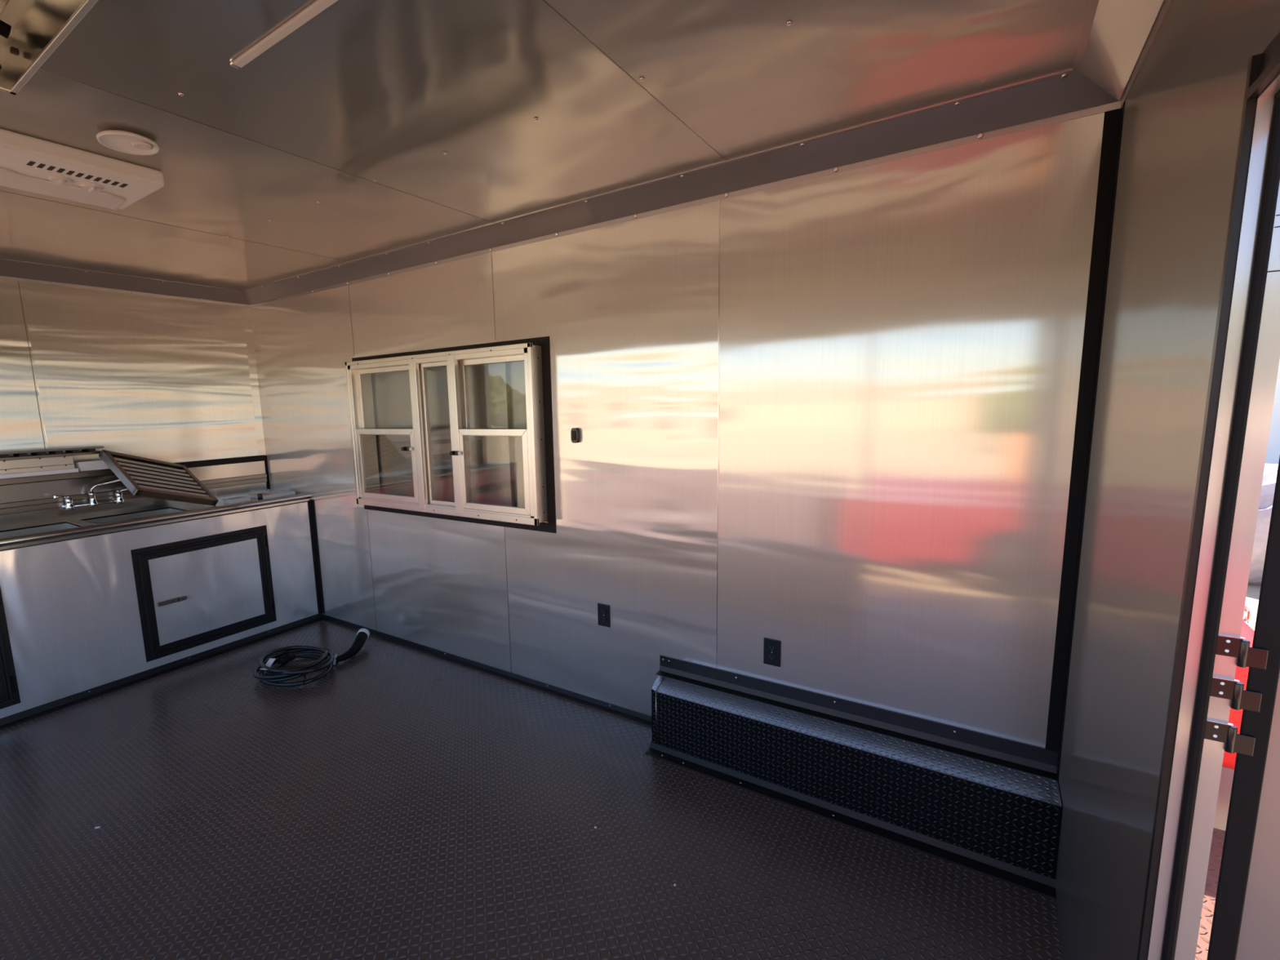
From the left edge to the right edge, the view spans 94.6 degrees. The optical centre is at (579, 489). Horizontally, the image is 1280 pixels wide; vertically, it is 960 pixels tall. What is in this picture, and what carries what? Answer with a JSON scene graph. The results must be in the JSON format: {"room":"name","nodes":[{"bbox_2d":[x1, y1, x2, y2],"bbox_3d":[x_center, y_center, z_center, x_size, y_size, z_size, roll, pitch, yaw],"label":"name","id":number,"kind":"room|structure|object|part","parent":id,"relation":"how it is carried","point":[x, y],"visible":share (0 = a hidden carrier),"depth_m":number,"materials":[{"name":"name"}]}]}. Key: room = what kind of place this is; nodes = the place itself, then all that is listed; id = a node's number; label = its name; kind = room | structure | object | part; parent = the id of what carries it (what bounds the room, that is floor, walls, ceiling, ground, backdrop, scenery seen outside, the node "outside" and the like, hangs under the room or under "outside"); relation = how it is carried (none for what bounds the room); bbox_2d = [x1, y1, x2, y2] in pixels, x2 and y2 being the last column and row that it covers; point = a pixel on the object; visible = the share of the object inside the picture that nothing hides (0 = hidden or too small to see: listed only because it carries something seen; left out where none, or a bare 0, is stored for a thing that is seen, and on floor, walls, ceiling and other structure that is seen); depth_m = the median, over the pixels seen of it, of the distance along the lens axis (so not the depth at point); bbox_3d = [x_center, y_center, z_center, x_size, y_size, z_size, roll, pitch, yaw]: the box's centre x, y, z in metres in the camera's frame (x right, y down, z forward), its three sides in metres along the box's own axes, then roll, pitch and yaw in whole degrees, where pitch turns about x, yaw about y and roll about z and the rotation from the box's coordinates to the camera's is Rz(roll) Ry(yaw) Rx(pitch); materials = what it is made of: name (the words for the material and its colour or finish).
{"room":"food trailer interior","nodes":[
{"label":"food trailer interior","id":0,"kind":"room"},
{"bbox_2d":[0,279,270,519],"bbox_3d":[-3.148,-0.094,3.567,0.061,2.400,2.580,4,10,34],"label":"wall","id":1,"kind":"structure","parent":0,"point":[171,380],"depth_m":3.78,"materials":[{"name":"metal"}]},
{"bbox_2d":[0,257,249,307],"bbox_3d":[-3.105,-1.231,3.348,0.125,0.090,2.460,4,10,34],"label":"trim","id":2,"kind":"structure","parent":1,"relation":"attached to","point":[10,269],"depth_m":3.66,"materials":[{"name":"metal"}]},
{"bbox_2d":[0,460,266,527],"bbox_3d":[-3.118,0.057,3.562,0.010,0.260,2.435,4,10,34],"label":"backsplash","id":3,"kind":"structure","parent":1,"relation":"attached to","point":[42,490],"depth_m":3.67,"materials":[{"name":"silver metal"}]},
{"bbox_2d":[264,455,270,489],"bbox_3d":[-2.422,-0.131,4.555,0.012,0.265,0.020,4,10,34],"label":"trim","id":4,"kind":"structure","parent":1,"relation":"attached to","point":[268,484],"depth_m":4.56,"materials":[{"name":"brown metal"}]},
{"bbox_2d":[0,620,1064,959],"bbox_3d":[-1.094,1.297,2.360,4.970,0.120,2.580,4,10,34],"label":"floor","id":5,"kind":"structure","parent":0,"point":[397,802],"depth_m":2.09,"materials":[{"name":"rubber"}]},
{"bbox_2d":[0,501,318,718],"bbox_3d":[-2.851,0.674,3.489,0.589,0.885,2.453,4,10,34],"label":"base cabinet","id":6,"kind":"object","parent":5,"relation":"on","point":[79,615],"visible":1,"depth_m":3.43,"materials":[{"name":"metal"}]},
{"bbox_3d":[-3.096,0.814,2.661,0.022,0.682,0.765,4,10,34],"label":"door","id":7,"kind":"part","parent":6,"relation":"part of","materials":[{"name":"metal"}]},
{"bbox_2d":[0,454,311,551],"bbox_3d":[-2.874,0.084,3.406,0.592,0.546,2.453,4,10,34],"label":"countertop","id":8,"kind":"structure","parent":6,"relation":"on","point":[30,514],"depth_m":3.57,"materials":[{"name":"silver metal"}]},
{"bbox_3d":[-3.363,-0.104,3.075,0.133,0.050,1.100,4,10,34],"label":"sheet metal strip","id":9,"kind":"part","parent":8,"relation":"part of","materials":[{"name":"silver metal"}]},
{"bbox_3d":[-3.362,-0.056,3.082,0.133,0.048,1.100,4,10,34],"label":"sheet metal strip","id":10,"kind":"part","parent":8,"relation":"part of","materials":[{"name":"silver metal"}]},
{"bbox_2d":[0,467,79,479],"bbox_3d":[-3.113,-0.084,3.309,0.020,0.023,0.460,4,10,34],"label":"bag","id":11,"kind":"object","parent":8,"relation":"on","point":[68,470],"visible":1,"depth_m":3.34,"materials":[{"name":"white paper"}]},
{"bbox_2d":[0,521,89,551],"bbox_3d":[-3.016,0.314,3.185,0.368,0.163,0.488,4,10,34],"label":"basin","id":12,"kind":"object","parent":8,"relation":"in","point":[17,531],"depth_m":3.35,"materials":[{"name":"metal"}]},
{"bbox_2d":[0,445,103,460],"bbox_3d":[-3.232,-0.181,3.247,0.145,0.044,0.950,4,10,34],"label":"filter","id":13,"kind":"object","parent":8,"relation":"on","point":[53,452],"visible":0.88,"depth_m":3.40,"materials":[{"name":"silver metal"}]},
{"bbox_2d":[53,479,128,510],"bbox_3d":[-2.945,0.008,3.671,0.506,0.198,0.181,-9,11,-39],"label":"faucet","id":14,"kind":"object","parent":8,"relation":"on","point":[117,499],"visible":0.95,"depth_m":3.61,"materials":[{"name":"silver metal"}]},
{"bbox_3d":[-3.074,0.044,3.494,0.024,0.026,0.089,1,9,14],"label":"handle","id":15,"kind":"part","parent":14,"relation":"part of","materials":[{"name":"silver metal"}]},
{"bbox_3d":[-2.854,-0.044,3.684,0.347,0.105,0.025,-6,9,-28],"label":"spout","id":16,"kind":"part","parent":14,"relation":"part of","materials":[{"name":"silver metal"}]},
{"bbox_3d":[-2.897,0.002,3.746,0.089,0.026,0.024,-7,10,-34],"label":"handle","id":17,"kind":"part","parent":14,"relation":"part of","materials":[{"name":"silver metal"}]},
{"bbox_2d":[74,459,109,471],"bbox_3d":[-2.969,-0.147,3.593,0.070,0.055,0.160,4,10,32],"label":"instruction sheet","id":18,"kind":"object","parent":8,"relation":"on","point":[87,465],"visible":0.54,"depth_m":3.55,"materials":[{"name":"white paper"}]},
{"bbox_2d":[80,506,195,536],"bbox_3d":[-2.709,0.241,3.623,0.368,0.163,0.488,4,10,34],"label":"basin","id":19,"kind":"object","parent":8,"relation":"in","point":[164,510],"depth_m":3.71,"materials":[{"name":"metal"}]},
{"bbox_2d":[98,449,218,506],"bbox_3d":[-2.639,-0.064,3.711,0.366,0.411,0.589,1,9,17],"label":"filter","id":20,"kind":"object","parent":8,"relation":"on","point":[143,477],"visible":1,"depth_m":3.66,"materials":[{"name":"silver metal"}]},
{"bbox_2d":[222,496,250,503],"bbox_3d":[-2.352,0.073,4.035,0.100,0.027,0.130,3,9,27],"label":"packet","id":21,"kind":"object","parent":8,"relation":"on","point":[240,499],"visible":1,"depth_m":4.00,"materials":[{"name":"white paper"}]},
{"bbox_3d":[-2.235,0.051,4.115,0.032,0.040,0.031,4,10,34],"label":"cap","id":22,"kind":"part","parent":8,"relation":"part of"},
{"bbox_2d":[246,489,295,499],"bbox_3d":[-2.237,0.037,4.269,0.210,0.023,0.240,3,10,31],"label":"booklet","id":23,"kind":"object","parent":8,"relation":"on","point":[277,493],"visible":0.94,"depth_m":4.23,"materials":[{"name":"white paper"}]},
{"bbox_2d":[0,613,322,729],"bbox_3d":[-2.604,1.109,3.386,0.045,0.042,2.460,4,10,34],"label":"baseboard","id":24,"kind":"structure","parent":6,"relation":"attached to","point":[53,706],"depth_m":3.47,"materials":[{"name":"metal"}]},
{"bbox_3d":[-2.341,0.635,3.739,0.022,0.682,0.780,4,10,34],"label":"door","id":25,"kind":"part","parent":6,"relation":"part of","materials":[{"name":"silver metal"}]},
{"bbox_3d":[-2.346,0.634,3.742,0.006,0.534,0.632,4,10,34],"label":"door panel","id":26,"kind":"part","parent":6,"relation":"part of","materials":[{"name":"metal"}]},
{"bbox_2d":[307,499,324,613],"bbox_3d":[-1.929,0.500,4.309,0.040,0.860,0.030,4,10,34],"label":"trim","id":27,"kind":"structure","parent":6,"relation":"attached to","point":[311,506],"depth_m":4.32,"materials":[{"name":"black metal"}]},
{"bbox_2d":[253,628,369,687],"bbox_3d":[-1.646,1.007,3.598,0.462,0.122,0.662,0,8,11],"label":"power cord","id":28,"kind":"object","parent":5,"relation":"on","point":[325,657],"visible":1,"depth_m":3.44,"materials":[{"name":"black plastic"}]},
{"bbox_2d":[644,655,1062,898],"bbox_3d":[0.916,1.012,2.273,1.458,0.355,0.239,4,10,34],"label":"wheel well cover","id":29,"kind":"object","parent":5,"relation":"on","point":[987,804],"visible":1,"depth_m":2.14,"materials":[{"name":"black metal"}]},
{"bbox_2d":[0,0,1089,290],"bbox_3d":[-1.165,-1.173,1.999,4.970,0.086,2.580,4,10,34],"label":"ceiling","id":30,"kind":"structure","parent":0,"point":[371,127],"depth_m":1.68,"materials":[{"name":"metal"}]},
{"bbox_2d":[0,0,97,94],"bbox_3d":[-0.635,-0.800,0.493,1.434,0.252,0.507,4,10,34],"label":"exhaust hood","id":31,"kind":"object","parent":30,"relation":"attached to","point":[31,30],"visible":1,"depth_m":1.02,"materials":[{"name":"silver metal"}]},
{"bbox_3d":[-0.518,-0.788,0.663,1.390,0.044,0.058,4,10,34],"label":"filter rail","id":32,"kind":"part","parent":31,"relation":"part of","materials":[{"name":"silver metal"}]},
{"bbox_2d":[0,128,164,209],"bbox_3d":[-1.799,-1.083,2.014,0.400,0.072,0.520,4,10,34],"label":"air conditioner","id":33,"kind":"object","parent":30,"relation":"attached to","point":[28,163],"visible":1,"depth_m":1.99,"materials":[{"name":"white plastic"}]},
{"bbox_3d":[-1.780,-1.056,2.018,0.064,0.018,0.064,4,10,34],"label":"knob","id":34,"kind":"part","parent":33,"relation":"part of","materials":[{"name":"white plastic"}]},
{"bbox_3d":[-1.877,-1.065,2.066,0.185,0.010,0.470,4,10,34],"label":"filter door","id":35,"kind":"part","parent":33,"relation":"part of","materials":[{"name":"white plastic"}]},
{"bbox_2d":[24,160,128,189],"bbox_3d":[-1.699,-1.062,1.994,0.070,0.003,0.262,4,10,34],"label":"vent","id":36,"kind":"object","parent":33,"relation":"attached to","point":[63,173],"depth_m":1.99,"materials":[{"name":"white plastic"}]},
{"bbox_3d":[-1.732,-1.068,2.087,0.064,0.018,0.064,4,10,34],"label":"knob","id":37,"kind":"part","parent":33,"relation":"part of","materials":[{"name":"white plastic"}]},
{"bbox_2d":[96,129,159,155],"bbox_3d":[-1.418,-1.093,1.848,0.160,0.026,0.160,4,10,34],"label":"smoke detector","id":38,"kind":"object","parent":30,"relation":"attached to","point":[127,142],"visible":1,"depth_m":1.84,"materials":[{"name":"white plastic"}]},
{"bbox_2d":[230,0,337,69],"bbox_3d":[-0.383,-1.028,1.143,1.178,0.009,0.022,4,10,34],"label":"light strip","id":39,"kind":"object","parent":30,"relation":"attached to","point":[317,6],"visible":1,"depth_m":1.34,"materials":[{"name":"white plastic"}]},
{"bbox_2d":[250,112,1104,748],"bbox_3d":[-0.414,-0.119,3.200,4.970,2.400,0.061,4,10,34],"label":"wall","id":40,"kind":"structure","parent":0,"point":[831,418],"depth_m":2.32,"materials":[{"name":"metal"}]},
{"bbox_2d":[344,336,556,533],"bbox_3d":[-0.811,-0.303,3.360,1.595,0.984,0.184,4,10,34],"label":"window","id":41,"kind":"structure","parent":40,"relation":"in","point":[464,433],"depth_m":3.19,"materials":[{"name":"white metal"}]},
{"bbox_3d":[-1.154,-0.532,3.558,0.550,0.405,0.024,4,10,34],"label":"sash","id":42,"kind":"part","parent":41,"relation":"part of","materials":[{"name":"glass"}]},
{"bbox_3d":[-1.154,-0.532,3.558,0.505,0.360,0.005,4,10,34],"label":"pane","id":43,"kind":"part","parent":41,"relation":"part of","materials":[{"name":"clear glass"}]},
{"bbox_3d":[-1.168,-0.150,3.578,0.550,0.435,0.024,4,10,34],"label":"sash","id":44,"kind":"part","parent":41,"relation":"part of","materials":[{"name":"metal"}]},
{"bbox_3d":[-1.168,-0.150,3.578,0.496,0.381,0.005,4,10,34],"label":"pane","id":45,"kind":"part","parent":41,"relation":"part of","materials":[{"name":"clear glass"}]},
{"bbox_3d":[-0.781,-0.307,3.315,0.245,0.800,0.024,4,10,34],"label":"sash","id":46,"kind":"part","parent":41,"relation":"part of","materials":[{"name":"metal"}]},
{"bbox_3d":[-0.781,-0.307,3.315,0.210,0.765,0.005,4,10,34],"label":"pane","id":47,"kind":"part","parent":41,"relation":"part of","materials":[{"name":"clear glass"}]},
{"bbox_3d":[-0.432,-0.480,3.061,0.485,0.405,0.024,4,10,34],"label":"sash","id":48,"kind":"part","parent":41,"relation":"part of","materials":[{"name":"glass"}]},
{"bbox_3d":[-0.446,-0.098,3.081,0.431,0.381,0.005,4,10,34],"label":"pane","id":49,"kind":"part","parent":41,"relation":"part of","materials":[{"name":"clear glass"}]},
{"bbox_3d":[-0.446,-0.098,3.081,0.485,0.435,0.024,4,10,34],"label":"sash","id":50,"kind":"part","parent":41,"relation":"part of","materials":[{"name":"metal"}]},
{"bbox_3d":[-0.432,-0.480,3.061,0.440,0.360,0.005,4,10,34],"label":"pane","id":51,"kind":"part","parent":41,"relation":"part of","materials":[{"name":"clear glass"}]},
{"bbox_2d":[321,613,651,725],"bbox_3d":[-0.768,1.032,3.585,2.831,0.032,0.030,4,10,34],"label":"baseboard","id":52,"kind":"structure","parent":40,"relation":"attached to","point":[641,717],"depth_m":3.34,"materials":[{"name":"metal"}]},
{"bbox_2d":[570,427,580,443],"bbox_3d":[-0.020,-0.261,2.849,0.042,0.072,0.026,4,10,34],"label":"wall switch","id":53,"kind":"object","parent":40,"relation":"attached to","point":[575,432],"visible":1,"depth_m":2.84,"materials":[{"name":"black plastic"}]},
{"bbox_2d":[597,603,610,627],"bbox_3d":[0.121,0.623,2.907,0.070,0.114,0.009,4,10,34],"label":"wall outlet","id":54,"kind":"object","parent":40,"relation":"attached to","point":[603,610],"visible":1,"depth_m":2.90,"materials":[{"name":"black plastic"}]},
{"bbox_2d":[600,608,606,614],"bbox_3d":[0.119,0.604,2.903,0.034,0.027,0.004,4,10,34],"label":"receptacle","id":55,"kind":"object","parent":54,"relation":"attached to","point":[602,611],"depth_m":2.90,"materials":[{"name":"black plastic"}]},
{"bbox_2d":[600,616,606,622],"bbox_3d":[0.120,0.643,2.908,0.034,0.027,0.004,4,10,34],"label":"receptacle","id":56,"kind":"object","parent":54,"relation":"attached to","point":[603,619],"depth_m":2.91,"materials":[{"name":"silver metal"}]},
{"bbox_2d":[240,68,1120,307],"bbox_3d":[-0.503,-1.249,2.961,4.840,0.090,0.125,4,10,34],"label":"trim","id":57,"kind":"structure","parent":40,"relation":"attached to","point":[1067,95],"depth_m":2.15,"materials":[{"name":"metal"}]},
{"bbox_2d":[763,637,781,666],"bbox_3d":[0.801,0.677,2.441,0.070,0.114,0.009,4,10,34],"label":"wall outlet","id":58,"kind":"object","parent":40,"relation":"attached to","point":[772,647],"visible":1,"depth_m":2.44,"materials":[{"name":"black plastic"}]},
{"bbox_2d":[767,653,776,660],"bbox_3d":[0.800,0.697,2.442,0.034,0.027,0.004,4,10,34],"label":"receptacle","id":59,"kind":"object","parent":58,"relation":"attached to","point":[771,656],"depth_m":2.44,"materials":[{"name":"black plastic"}]},
{"bbox_2d":[768,644,776,651],"bbox_3d":[0.799,0.658,2.436,0.034,0.027,0.004,4,10,34],"label":"receptacle","id":60,"kind":"object","parent":58,"relation":"attached to","point":[771,647],"depth_m":2.43,"materials":[{"name":"black plastic"}]},
{"bbox_2d":[1054,0,1279,959],"bbox_3d":[0.877,0.196,0.797,0.050,2.400,2.580,4,10,34],"label":"wall","id":61,"kind":"structure","parent":0,"point":[1183,109],"depth_m":1.14,"materials":[{"name":"metal"}]},
{"bbox_2d":[1044,102,1124,783],"bbox_3d":[1.528,0.051,1.805,0.037,2.358,0.045,4,10,34],"label":"trim","id":62,"kind":"structure","parent":61,"relation":"attached to","point":[1113,119],"depth_m":1.78,"materials":[{"name":"black rubber"}]},
{"bbox_2d":[1072,0,1172,106],"bbox_3d":[0.772,-0.952,0.680,0.125,0.090,2.460,4,10,34],"label":"trim","id":63,"kind":"structure","parent":61,"relation":"attached to","point":[1117,37],"depth_m":1.41,"materials":[{"name":"metal"}]},
{"bbox_2d":[1136,31,1279,959],"bbox_3d":[0.614,0.479,0.499,0.012,1.940,1.020,4,10,34],"label":"trim","id":64,"kind":"structure","parent":61,"relation":"attached to","point":[1263,68],"depth_m":0.81,"materials":[{"name":"black metal"}]},
{"bbox_2d":[1146,72,1279,959],"bbox_3d":[0.623,0.505,0.497,0.014,1.890,0.920,4,10,34],"label":"trim","id":65,"kind":"structure","parent":61,"relation":"attached to","point":[1264,104],"depth_m":0.81,"materials":[{"name":"metal"}]},
{"bbox_2d":[1160,89,1279,959],"bbox_3d":[0.634,0.505,0.490,0.013,1.890,0.920,4,10,34],"label":"trim","id":66,"kind":"structure","parent":61,"relation":"attached to","point":[1272,172],"depth_m":0.80,"materials":[{"name":"black rubber"}]},
{"bbox_2d":[1174,182,1279,959],"bbox_3d":[0.648,0.507,0.479,0.023,1.890,0.922,4,10,34],"label":"door","id":67,"kind":"structure","parent":61,"relation":"attached to","point":[1268,353],"depth_m":0.80,"materials":[{"name":"metal"}]},
{"bbox_2d":[1204,456,1279,959],"bbox_3d":[1.285,0.469,0.610,0.923,1.880,0.047,4,10,34],"label":"door","id":68,"kind":"structure","parent":61,"relation":"in","point":[1246,925],"depth_m":0.82,"materials":[{"name":"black metal"}]},
{"label":"outside","id":69,"kind":"structure","parent":0,"visible":0},
{"bbox_2d":[1213,584,1261,831],"bbox_3d":[-2.373,1.571,4.816,120.000,0.100,120.000,4,10,34],"label":"ground","id":70,"kind":"structure","parent":69,"point":[1253,591],"depth_m":3.20,"materials":[{"name":"concrete"}]},
{"bbox_2d":[1195,827,1225,959],"bbox_3d":[2.918,1.716,2.271,1.600,0.050,1.000,4,10,34],"label":"ramp","id":71,"kind":"object","parent":70,"relation":"on","point":[1218,835],"visible":0.02,"depth_m":2.43,"materials":[{"name":"metal"}]},
{"bbox_2d":[1222,605,1254,769],"bbox_3d":[2.048,0.678,4.530,4.490,1.500,1.760,4,10,34],"label":"car","id":72,"kind":"object","parent":70,"relation":"on","point":[1241,673],"visible":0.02,"depth_m":2.80,"materials":[{"name":"red paint"}]},
{"bbox_2d":[1248,463,1278,585],"bbox_3d":[7.834,0.353,6.093,2.400,1.363,1.200,4,10,34],"label":"tarp","id":73,"kind":"object","parent":70,"relation":"on","point":[1270,471],"visible":0.09,"depth_m":6.09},
{"bbox_2d":[1265,359,1279,464],"bbox_3d":[22.033,-3.240,11.510,20.000,6.100,4.100,4,10,34],"label":"building","id":74,"kind":"structure","parent":70,"relation":"on","point":[1273,454],"depth_m":13.59,"materials":[{"name":"white metal"}]}
]}

